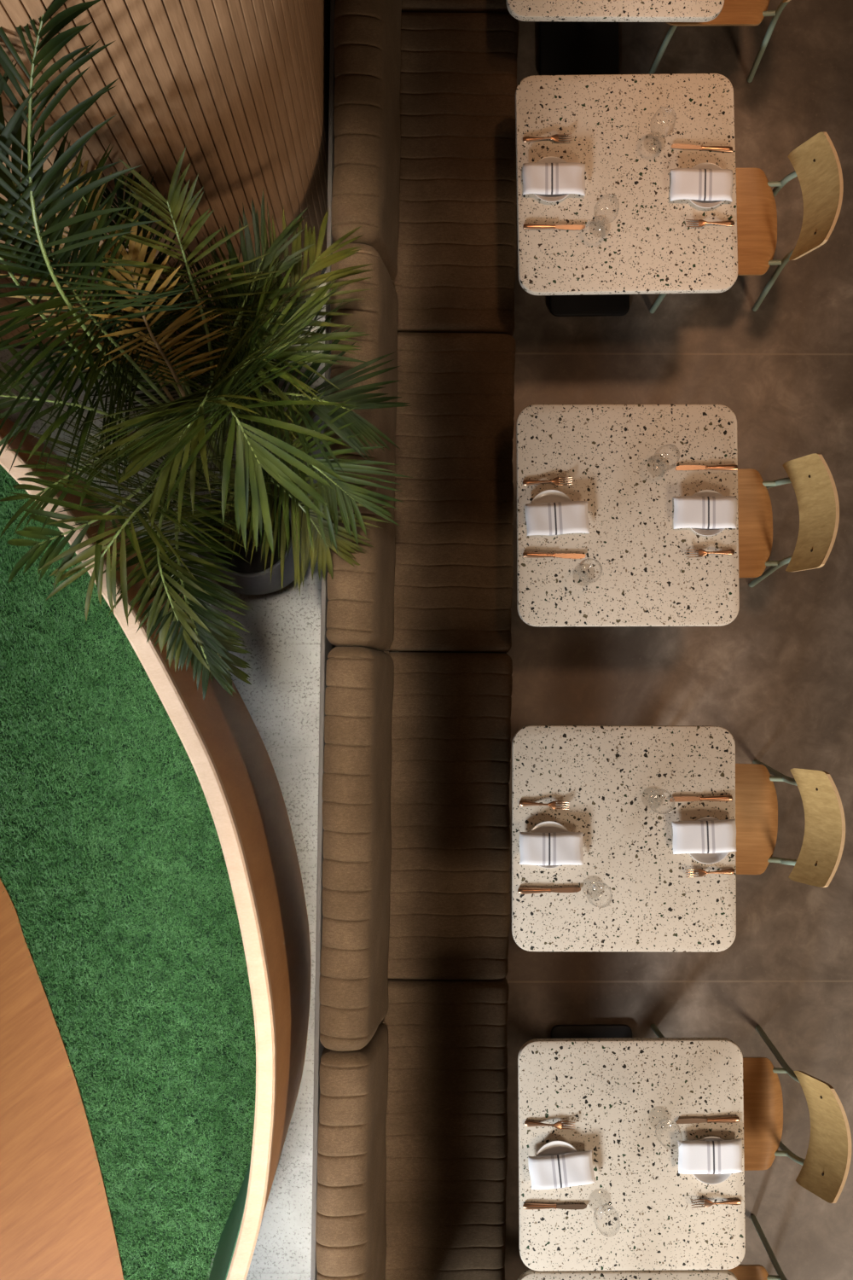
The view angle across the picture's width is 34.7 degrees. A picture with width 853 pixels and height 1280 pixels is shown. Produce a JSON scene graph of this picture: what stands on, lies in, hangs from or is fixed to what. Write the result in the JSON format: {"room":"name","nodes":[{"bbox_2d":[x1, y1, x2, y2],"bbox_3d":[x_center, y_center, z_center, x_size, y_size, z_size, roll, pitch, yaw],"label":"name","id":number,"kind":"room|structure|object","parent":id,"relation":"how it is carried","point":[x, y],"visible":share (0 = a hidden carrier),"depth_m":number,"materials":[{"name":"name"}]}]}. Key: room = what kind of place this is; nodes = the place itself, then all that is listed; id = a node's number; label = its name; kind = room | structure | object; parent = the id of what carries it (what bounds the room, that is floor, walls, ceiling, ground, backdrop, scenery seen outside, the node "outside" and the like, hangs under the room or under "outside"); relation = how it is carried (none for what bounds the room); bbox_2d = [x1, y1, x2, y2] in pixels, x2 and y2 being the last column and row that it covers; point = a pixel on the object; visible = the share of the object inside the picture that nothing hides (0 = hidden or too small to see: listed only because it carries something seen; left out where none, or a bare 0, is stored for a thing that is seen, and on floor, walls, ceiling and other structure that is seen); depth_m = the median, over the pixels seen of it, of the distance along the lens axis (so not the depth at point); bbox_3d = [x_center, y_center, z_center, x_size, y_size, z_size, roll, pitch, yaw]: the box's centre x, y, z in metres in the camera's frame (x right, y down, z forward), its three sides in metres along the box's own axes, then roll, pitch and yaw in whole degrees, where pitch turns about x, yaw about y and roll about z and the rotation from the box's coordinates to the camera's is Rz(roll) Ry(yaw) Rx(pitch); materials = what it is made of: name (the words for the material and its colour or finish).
{"room":"restaurant","nodes":[
{"label":"restaurant","id":0,"kind":"room"},
{"bbox_2d":[0,0,330,351],"bbox_3d":[-1.225,-1.689,3.735,3.448,2.750,1.549,-38,88,-2],"label":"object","id":1,"kind":"structure","parent":0,"point":[243,84],"depth_m":3.31,"materials":[{"name":"brown wood"}]},
{"bbox_2d":[0,267,326,354],"bbox_3d":[-1.245,-1.616,5.133,3.436,0.050,1.529,-38,88,-2],"label":"baseboard","id":2,"kind":"structure","parent":1,"relation":"attached to","point":[20,346],"depth_m":5.11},
{"bbox_2d":[0,0,852,1279],"bbox_3d":[0.052,0.209,5.138,7.000,0.116,8.400,0,88,-1],"label":"floor","id":3,"kind":"structure","parent":0,"point":[778,677],"depth_m":5.10,"materials":[{"name":"concrete"}]},
{"bbox_2d":[0,464,255,1279],"bbox_3d":[-1.191,0.898,5.038,1.349,0.034,3.814,-24,88,-1],"label":"artificial turf","id":4,"kind":"object","parent":3,"relation":"on","point":[113,870],"visible":0.75,"depth_m":5.05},
{"bbox_2d":[0,418,311,1279],"bbox_3d":[-0.877,0.577,4.397,0.687,1.350,3.229,-17,88,-1],"label":"wall","id":5,"kind":"structure","parent":3,"relation":"on","point":[230,760],"depth_m":3.94,"materials":[{"name":"beige paint"}]},
{"bbox_2d":[193,477,312,594],"bbox_3d":[-0.614,-0.367,4.892,0.418,0.443,0.418,0,88,-1],"label":"plant pot","id":6,"kind":"object","parent":3,"relation":"on","point":[253,578],"visible":0.37,"depth_m":4.72,"materials":[{"name":"ceramic"}]},
{"bbox_2d":[0,0,413,699],"bbox_3d":[-0.634,-0.582,3.559,1.223,2.363,1.389,17,88,0],"label":"areca palm","id":7,"kind":"object","parent":6,"relation":"in","point":[252,510],"visible":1,"depth_m":3.37,"materials":[{"name":"green plant"}]},
{"bbox_2d":[310,0,506,1279],"bbox_3d":[-0.027,0.090,4.680,0.618,0.840,6.000,1,88,-1],"label":"bench","id":8,"kind":"object","parent":3,"relation":"on","point":[326,647],"visible":0.18,"depth_m":4.25,"materials":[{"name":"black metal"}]},
{"bbox_2d":[315,1022,388,1279],"bbox_3d":[-0.236,1.883,4.327,0.213,0.473,1.242,1,88,-1],"label":"cushion","id":9,"kind":"object","parent":8,"relation":"attached to","point":[351,1229],"visible":0.93,"depth_m":4.13,"materials":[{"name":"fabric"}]},
{"bbox_2d":[319,646,393,1051],"bbox_3d":[-0.222,0.645,4.377,0.212,0.473,1.234,1,88,-1],"label":"cushion","id":10,"kind":"object","parent":8,"relation":"attached to","point":[353,988],"visible":1,"depth_m":4.17,"materials":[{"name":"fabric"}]},
{"bbox_2d":[325,243,397,650],"bbox_3d":[-0.206,-0.601,4.428,0.212,0.473,1.256,1,88,-1],"label":"cushion","id":11,"kind":"object","parent":8,"relation":"attached to","point":[360,610],"visible":0.53,"depth_m":4.22,"materials":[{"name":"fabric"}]},
{"bbox_2d":[331,0,402,280],"bbox_3d":[-0.191,-1.887,4.481,0.213,0.473,1.315,1,88,-1],"label":"cushion","id":12,"kind":"object","parent":8,"relation":"attached to","point":[367,33],"visible":0.9,"depth_m":4.26,"materials":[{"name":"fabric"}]},
{"bbox_2d":[382,977,509,1279],"bbox_3d":[0.008,1.702,4.640,0.540,0.145,1.097,1,88,-1],"label":"seat cushion","id":13,"kind":"object","parent":8,"relation":"on","point":[447,1137],"visible":0.62,"depth_m":4.58,"materials":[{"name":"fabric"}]},
{"bbox_2d":[383,331,516,652],"bbox_3d":[0.036,-0.509,4.730,0.539,0.145,1.099,1,88,-1],"label":"seat cushion","id":14,"kind":"object","parent":8,"relation":"on","point":[454,577],"visible":0.67,"depth_m":4.66,"materials":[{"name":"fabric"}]},
{"bbox_2d":[387,651,512,979],"bbox_3d":[0.022,0.597,4.685,0.541,0.145,1.108,1,88,-1],"label":"seat cushion","id":15,"kind":"object","parent":8,"relation":"on","point":[450,880],"visible":0.7,"depth_m":4.62,"materials":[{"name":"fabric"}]},
{"bbox_2d":[392,11,518,336],"bbox_3d":[0.049,-1.622,4.775,0.539,0.145,1.121,1,88,-1],"label":"seat cushion","id":16,"kind":"object","parent":8,"relation":"on","point":[456,245],"visible":0.66,"depth_m":4.71,"materials":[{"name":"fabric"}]},
{"bbox_2d":[401,0,511,14],"bbox_3d":[0.063,-2.797,4.823,0.541,0.146,1.225,1,88,-1],"label":"seat cushion","id":17,"kind":"object","parent":8,"relation":"on","point":[419,6],"visible":0.34,"depth_m":4.74,"materials":[{"name":"fabric"}]},
{"bbox_2d":[506,0,724,75],"bbox_3d":[0.613,-2.369,4.831,0.710,0.750,0.715,0,88,-1],"label":"dining table","id":18,"kind":"object","parent":3,"relation":"on","point":[577,37],"visible":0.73,"depth_m":4.47,"materials":[{"name":"stone"}]},
{"bbox_2d":[512,725,736,952],"bbox_3d":[0.625,0.645,4.709,0.710,0.750,0.715,0,88,-1],"label":"dining table","id":19,"kind":"object","parent":3,"relation":"on","point":[608,775],"visible":0.98,"depth_m":4.33,"materials":[{"name":"beige stone"}]},
{"bbox_2d":[519,800,570,809],"bbox_3d":[0.373,0.521,4.327,0.158,0.017,0.026,3,88,0],"label":"fork","id":20,"kind":"object","parent":19,"relation":"on","point":[552,805],"visible":1,"depth_m":4.33,"materials":[{"name":"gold metal"}]},
{"bbox_2d":[529,820,569,868],"bbox_3d":[0.387,0.646,4.320,0.149,0.023,0.149,0,88,-1],"label":"plate","id":21,"kind":"object","parent":19,"relation":"on","point":[547,826],"visible":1,"depth_m":4.32,"materials":[{"name":"white ceramic"}]},
{"bbox_2d":[519,832,583,865],"bbox_3d":[0.395,0.658,4.304,0.203,0.024,0.104,0,88,-1],"label":"napkin","id":22,"kind":"object","parent":21,"relation":"on","point":[560,848],"visible":1,"depth_m":4.29,"materials":[{"name":"fabric"}]},
{"bbox_2d":[517,887,581,894],"bbox_3d":[0.390,0.792,4.320,0.201,0.011,0.020,-1,88,-1],"label":"table knife","id":23,"kind":"object","parent":19,"relation":"on","point":[521,891],"visible":1,"depth_m":4.32,"materials":[{"name":"metal"}]},
{"bbox_2d":[587,881,612,907],"bbox_3d":[0.528,0.780,4.224,0.077,0.205,0.077,29,88,1],"label":"wine glass","id":24,"kind":"object","parent":19,"relation":"on","point":[609,888],"visible":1,"depth_m":4.16,"materials":[{"name":"white"}]},
{"bbox_2d":[648,788,674,814],"bbox_3d":[0.720,0.498,4.237,0.077,0.205,0.077,29,88,1],"label":"wine glass","id":25,"kind":"object","parent":19,"relation":"on","point":[668,792],"visible":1,"depth_m":4.17,"materials":[{"name":"white"}]},
{"bbox_2d":[669,795,733,802],"bbox_3d":[0.872,0.504,4.336,0.201,0.011,0.020,-1,88,-1],"label":"table knife","id":26,"kind":"object","parent":19,"relation":"on","point":[718,798],"visible":1,"depth_m":4.33,"materials":[{"name":"metal"}]},
{"bbox_2d":[689,816,729,864],"bbox_3d":[0.892,0.634,4.325,0.149,0.023,0.149,0,88,-1],"label":"plate","id":27,"kind":"object","parent":19,"relation":"on","point":[708,858],"visible":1,"depth_m":4.32,"materials":[{"name":"white ceramic"}]},
{"bbox_2d":[671,819,736,854],"bbox_3d":[0.879,0.621,4.310,0.203,0.024,0.104,-2,88,-1],"label":"napkin","id":28,"kind":"object","parent":27,"relation":"on","point":[716,836],"visible":1,"depth_m":4.30,"materials":[{"name":"fabric"}]},
{"bbox_2d":[686,868,734,877],"bbox_3d":[0.898,0.736,4.323,0.158,0.017,0.026,-2,88,-1],"label":"fork","id":29,"kind":"object","parent":19,"relation":"on","point":[728,871],"visible":1,"depth_m":4.32,"materials":[{"name":"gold metal"}]},
{"bbox_2d":[515,73,738,316],"bbox_3d":[0.646,-1.467,4.795,0.710,0.750,0.715,-1,88,-1],"label":"dining table","id":30,"kind":"object","parent":3,"relation":"on","point":[649,247],"visible":0.92,"depth_m":4.42,"materials":[{"name":"beige stone"}]},
{"bbox_2d":[523,133,572,142],"bbox_3d":[0.391,-1.622,4.414,0.158,0.017,0.026,-1,88,-1],"label":"fork","id":31,"kind":"object","parent":30,"relation":"on","point":[555,137],"visible":1,"depth_m":4.41,"materials":[{"name":"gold metal"}]},
{"bbox_2d":[534,156,569,202],"bbox_3d":[0.403,-1.483,4.406,0.149,0.023,0.149,0,88,-1],"label":"plate","id":32,"kind":"object","parent":30,"relation":"on","point":[550,198],"visible":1,"depth_m":4.40,"materials":[{"name":"white ceramic"}]},
{"bbox_2d":[522,162,585,196],"bbox_3d":[0.411,-1.484,4.391,0.203,0.024,0.104,0,88,-1],"label":"napkin","id":33,"kind":"object","parent":32,"relation":"on","point":[568,177],"visible":1,"depth_m":4.38,"materials":[{"name":"fabric"}]},
{"bbox_2d":[523,223,585,230],"bbox_3d":[0.413,-1.333,4.406,0.201,0.011,0.020,1,88,-1],"label":"table knife","id":34,"kind":"object","parent":30,"relation":"on","point":[526,226],"visible":1,"depth_m":4.40,"materials":[{"name":"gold metal"}]},
{"bbox_2d":[593,195,619,225],"bbox_3d":[0.561,-1.339,4.311,0.077,0.205,0.077,29,88,1],"label":"wine glass","id":35,"kind":"object","parent":30,"relation":"on","point":[602,195],"visible":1,"depth_m":4.26,"materials":[{"name":"white"}]},
{"bbox_2d":[650,108,676,142],"bbox_3d":[0.740,-1.614,4.323,0.077,0.205,0.077,29,88,1],"label":"wine glass","id":36,"kind":"object","parent":30,"relation":"on","point":[659,108],"visible":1,"depth_m":4.28,"materials":[{"name":"white"}]},
{"bbox_2d":[670,143,733,151],"bbox_3d":[0.892,-1.594,4.421,0.201,0.011,0.020,3,88,0],"label":"table knife","id":37,"kind":"object","parent":30,"relation":"on","point":[722,148],"visible":1,"depth_m":4.42,"materials":[{"name":"metal"}]},
{"bbox_2d":[689,162,723,208],"bbox_3d":[0.904,-1.465,4.410,0.149,0.023,0.149,0,88,-1],"label":"plate","id":38,"kind":"object","parent":30,"relation":"on","point":[706,204],"visible":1,"depth_m":4.40,"materials":[{"name":"white ceramic"}]},
{"bbox_2d":[670,168,733,201],"bbox_3d":[0.888,-1.466,4.395,0.203,0.024,0.104,1,88,0],"label":"napkin","id":39,"kind":"object","parent":38,"relation":"on","point":[687,183],"visible":1,"depth_m":4.38,"materials":[{"name":"fabric"}]},
{"bbox_2d":[686,219,734,226],"bbox_3d":[0.916,-1.346,4.407,0.158,0.017,0.026,-1,88,-1],"label":"fork","id":40,"kind":"object","parent":30,"relation":"on","point":[701,223],"visible":1,"depth_m":4.41,"materials":[{"name":"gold metal"}]},
{"bbox_2d":[516,404,739,626],"bbox_3d":[0.643,-0.387,4.751,0.710,0.750,0.715,0,88,-1],"label":"dining table","id":41,"kind":"object","parent":3,"relation":"on","point":[648,578],"visible":0.97,"depth_m":4.38,"materials":[{"name":"beige stone"}]},
{"bbox_2d":[523,477,572,485],"bbox_3d":[0.388,-0.507,4.369,0.158,0.017,0.026,-2,88,-1],"label":"fork","id":42,"kind":"object","parent":41,"relation":"on","point":[556,481],"visible":1,"depth_m":4.37,"materials":[{"name":"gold metal"}]},
{"bbox_2d":[530,489,571,535],"bbox_3d":[0.399,-0.405,4.362,0.149,0.023,0.149,0,88,-1],"label":"plate","id":43,"kind":"object","parent":41,"relation":"on","point":[548,496],"visible":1,"depth_m":4.36,"materials":[{"name":"white ceramic"}]},
{"bbox_2d":[525,500,589,535],"bbox_3d":[0.417,-0.387,4.347,0.203,0.024,0.104,-3,88,-1],"label":"napkin","id":44,"kind":"object","parent":43,"relation":"on","point":[563,517],"visible":1,"depth_m":4.34,"materials":[{"name":"fabric"}]},
{"bbox_2d":[523,551,586,558],"bbox_3d":[0.409,-0.271,4.363,0.201,0.011,0.020,1,88,0],"label":"table knife","id":45,"kind":"object","parent":41,"relation":"on","point":[529,555],"visible":1,"depth_m":4.36,"materials":[{"name":"metal"}]},
{"bbox_2d":[576,558,602,583],"bbox_3d":[0.503,-0.212,4.264,0.077,0.205,0.077,29,88,1],"label":"wine glass","id":46,"kind":"object","parent":41,"relation":"on","point":[599,577],"visible":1,"depth_m":4.20,"materials":[{"name":"white"}]},
{"bbox_2d":[653,443,680,470],"bbox_3d":[0.743,-0.563,4.281,0.077,0.205,0.077,29,88,1],"label":"wine glass","id":47,"kind":"object","parent":41,"relation":"on","point":[669,444],"visible":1,"depth_m":4.23,"materials":[{"name":"white"}]},
{"bbox_2d":[675,464,738,470],"bbox_3d":[0.898,-0.552,4.379,0.201,0.011,0.020,-1,88,-1],"label":"table knife","id":48,"kind":"object","parent":41,"relation":"on","point":[730,467],"visible":1,"depth_m":4.38,"materials":[{"name":"metal"}]},
{"bbox_2d":[691,489,725,535],"bbox_3d":[0.898,-0.406,4.367,0.149,0.023,0.149,0,88,-1],"label":"plate","id":49,"kind":"object","parent":41,"relation":"on","point":[704,532],"visible":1,"depth_m":4.36,"materials":[{"name":"white ceramic"}]},
{"bbox_2d":[673,495,737,529],"bbox_3d":[0.890,-0.407,4.352,0.203,0.024,0.104,0,88,-1],"label":"napkin","id":50,"kind":"object","parent":49,"relation":"on","point":[689,511],"visible":1,"depth_m":4.34,"materials":[{"name":"fabric"}]},
{"bbox_2d":[686,548,734,557],"bbox_3d":[0.907,-0.279,4.364,0.158,0.017,0.026,-2,88,-1],"label":"fork","id":51,"kind":"object","parent":41,"relation":"on","point":[701,552],"visible":1,"depth_m":4.36,"materials":[{"name":"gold metal"}]},
{"bbox_2d":[517,1268,738,1279],"bbox_3d":[0.631,2.356,4.639,0.710,0.750,0.715,0,88,-1],"label":"dining table","id":52,"kind":"object","parent":3,"relation":"on","point":[531,1274],"visible":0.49,"depth_m":4.28,"materials":[{"name":"beige stone"}]},
{"bbox_2d":[517,1024,745,1271],"bbox_3d":[0.643,1.636,4.669,0.710,0.750,0.715,0,88,-1],"label":"dining table","id":53,"kind":"object","parent":3,"relation":"on","point":[616,1087],"visible":0.93,"depth_m":4.29,"materials":[{"name":"beige stone"}]},
{"bbox_2d":[524,1120,575,1129],"bbox_3d":[0.387,1.522,4.286,0.158,0.017,0.026,2,88,0],"label":"fork","id":54,"kind":"object","parent":53,"relation":"on","point":[527,1123],"visible":1,"depth_m":4.29,"materials":[{"name":"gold metal"}]},
{"bbox_2d":[523,1203,587,1210],"bbox_3d":[0.404,1.776,4.280,0.201,0.011,0.020,0,88,-1],"label":"table knife","id":55,"kind":"object","parent":53,"relation":"on","point":[526,1206],"visible":1,"depth_m":4.28,"materials":[{"name":"metal"}]},
{"bbox_2d":[535,1140,577,1188],"bbox_3d":[0.410,1.641,4.279,0.149,0.023,0.149,0,88,-1],"label":"plate","id":56,"kind":"object","parent":53,"relation":"on","point":[553,1148],"visible":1,"depth_m":4.28,"materials":[{"name":"white ceramic"}]},
{"bbox_2d":[528,1149,595,1189],"bbox_3d":[0.423,1.657,4.264,0.203,0.024,0.104,-6,88,-1],"label":"napkin","id":57,"kind":"object","parent":56,"relation":"on","point":[573,1168],"visible":1,"depth_m":4.25,"materials":[{"name":"fabric"}]},
{"bbox_2d":[593,1202,620,1233],"bbox_3d":[0.545,1.756,4.185,0.077,0.205,0.077,29,88,1],"label":"wine glass","id":58,"kind":"object","parent":53,"relation":"on","point":[602,1202],"visible":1,"depth_m":4.14,"materials":[{"name":"white"}]},
{"bbox_2d":[655,1118,682,1149],"bbox_3d":[0.735,1.501,4.197,0.077,0.205,0.077,29,88,1],"label":"wine glass","id":59,"kind":"object","parent":53,"relation":"on","point":[661,1119],"visible":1,"depth_m":4.15,"materials":[{"name":"white"}]},
{"bbox_2d":[675,1116,739,1123],"bbox_3d":[0.885,1.512,4.295,0.201,0.011,0.020,-2,88,-1],"label":"table knife","id":60,"kind":"object","parent":53,"relation":"on","point":[734,1119],"visible":0.99,"depth_m":4.29,"materials":[{"name":"metal"}]},
{"bbox_2d":[692,1135,732,1184],"bbox_3d":[0.894,1.629,4.285,0.149,0.023,0.149,0,88,-1],"label":"plate","id":61,"kind":"object","parent":53,"relation":"on","point":[706,1178],"visible":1,"depth_m":4.28,"materials":[{"name":"white ceramic"}]},
{"bbox_2d":[677,1138,742,1174],"bbox_3d":[0.889,1.617,4.270,0.203,0.024,0.104,-1,88,-1],"label":"napkin","id":62,"kind":"object","parent":61,"relation":"on","point":[695,1156],"visible":1,"depth_m":4.26,"materials":[{"name":"fabric"}]},
{"bbox_2d":[692,1198,741,1208],"bbox_3d":[0.909,1.765,4.281,0.158,0.017,0.026,-1,88,-1],"label":"fork","id":63,"kind":"object","parent":53,"relation":"on","point":[707,1203],"visible":1,"depth_m":4.28,"materials":[{"name":"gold metal"}]},
{"bbox_2d":[648,0,791,82],"bbox_3d":[1.068,-2.324,4.815,0.516,0.783,0.390,0,88,-1],"label":"dining chair","id":64,"kind":"object","parent":3,"relation":"on","point":[734,12],"visible":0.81,"depth_m":4.75,"materials":[{"name":"brown wood"}]},
{"bbox_2d":[649,132,843,313],"bbox_3d":[1.080,-1.444,4.780,0.516,0.783,0.390,0,88,-1],"label":"dining chair","id":65,"kind":"object","parent":3,"relation":"on","point":[817,165],"visible":0.66,"depth_m":4.68,"materials":[{"name":"brown wood"}]},
{"bbox_2d":[651,1024,851,1203],"bbox_3d":[1.068,1.598,4.656,0.516,0.783,0.390,0,88,-1],"label":"dining chair","id":66,"kind":"object","parent":3,"relation":"on","point":[824,1172],"visible":0.66,"depth_m":4.47,"materials":[{"name":"brown wood"}]},
{"bbox_2d":[728,1214,787,1279],"bbox_3d":[1.040,2.286,4.628,0.516,0.783,0.390,0,88,-1],"label":"dining chair","id":67,"kind":"object","parent":3,"relation":"on","point":[741,1271],"visible":0.48,"depth_m":4.58,"materials":[{"name":"brown wood"}]},
{"bbox_2d":[738,453,839,587],"bbox_3d":[1.054,-0.397,4.737,0.516,0.783,0.390,-1,88,-1],"label":"dining chair","id":68,"kind":"object","parent":3,"relation":"on","point":[812,480],"visible":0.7,"depth_m":4.53,"materials":[{"name":"brown wood"}]},
{"bbox_2d":[735,759,845,887],"bbox_3d":[1.061,0.610,4.696,0.516,0.783,0.390,2,88,0],"label":"dining chair","id":69,"kind":"object","parent":3,"relation":"on","point":[817,863],"visible":0.67,"depth_m":4.51,"materials":[{"name":"brown wood"}]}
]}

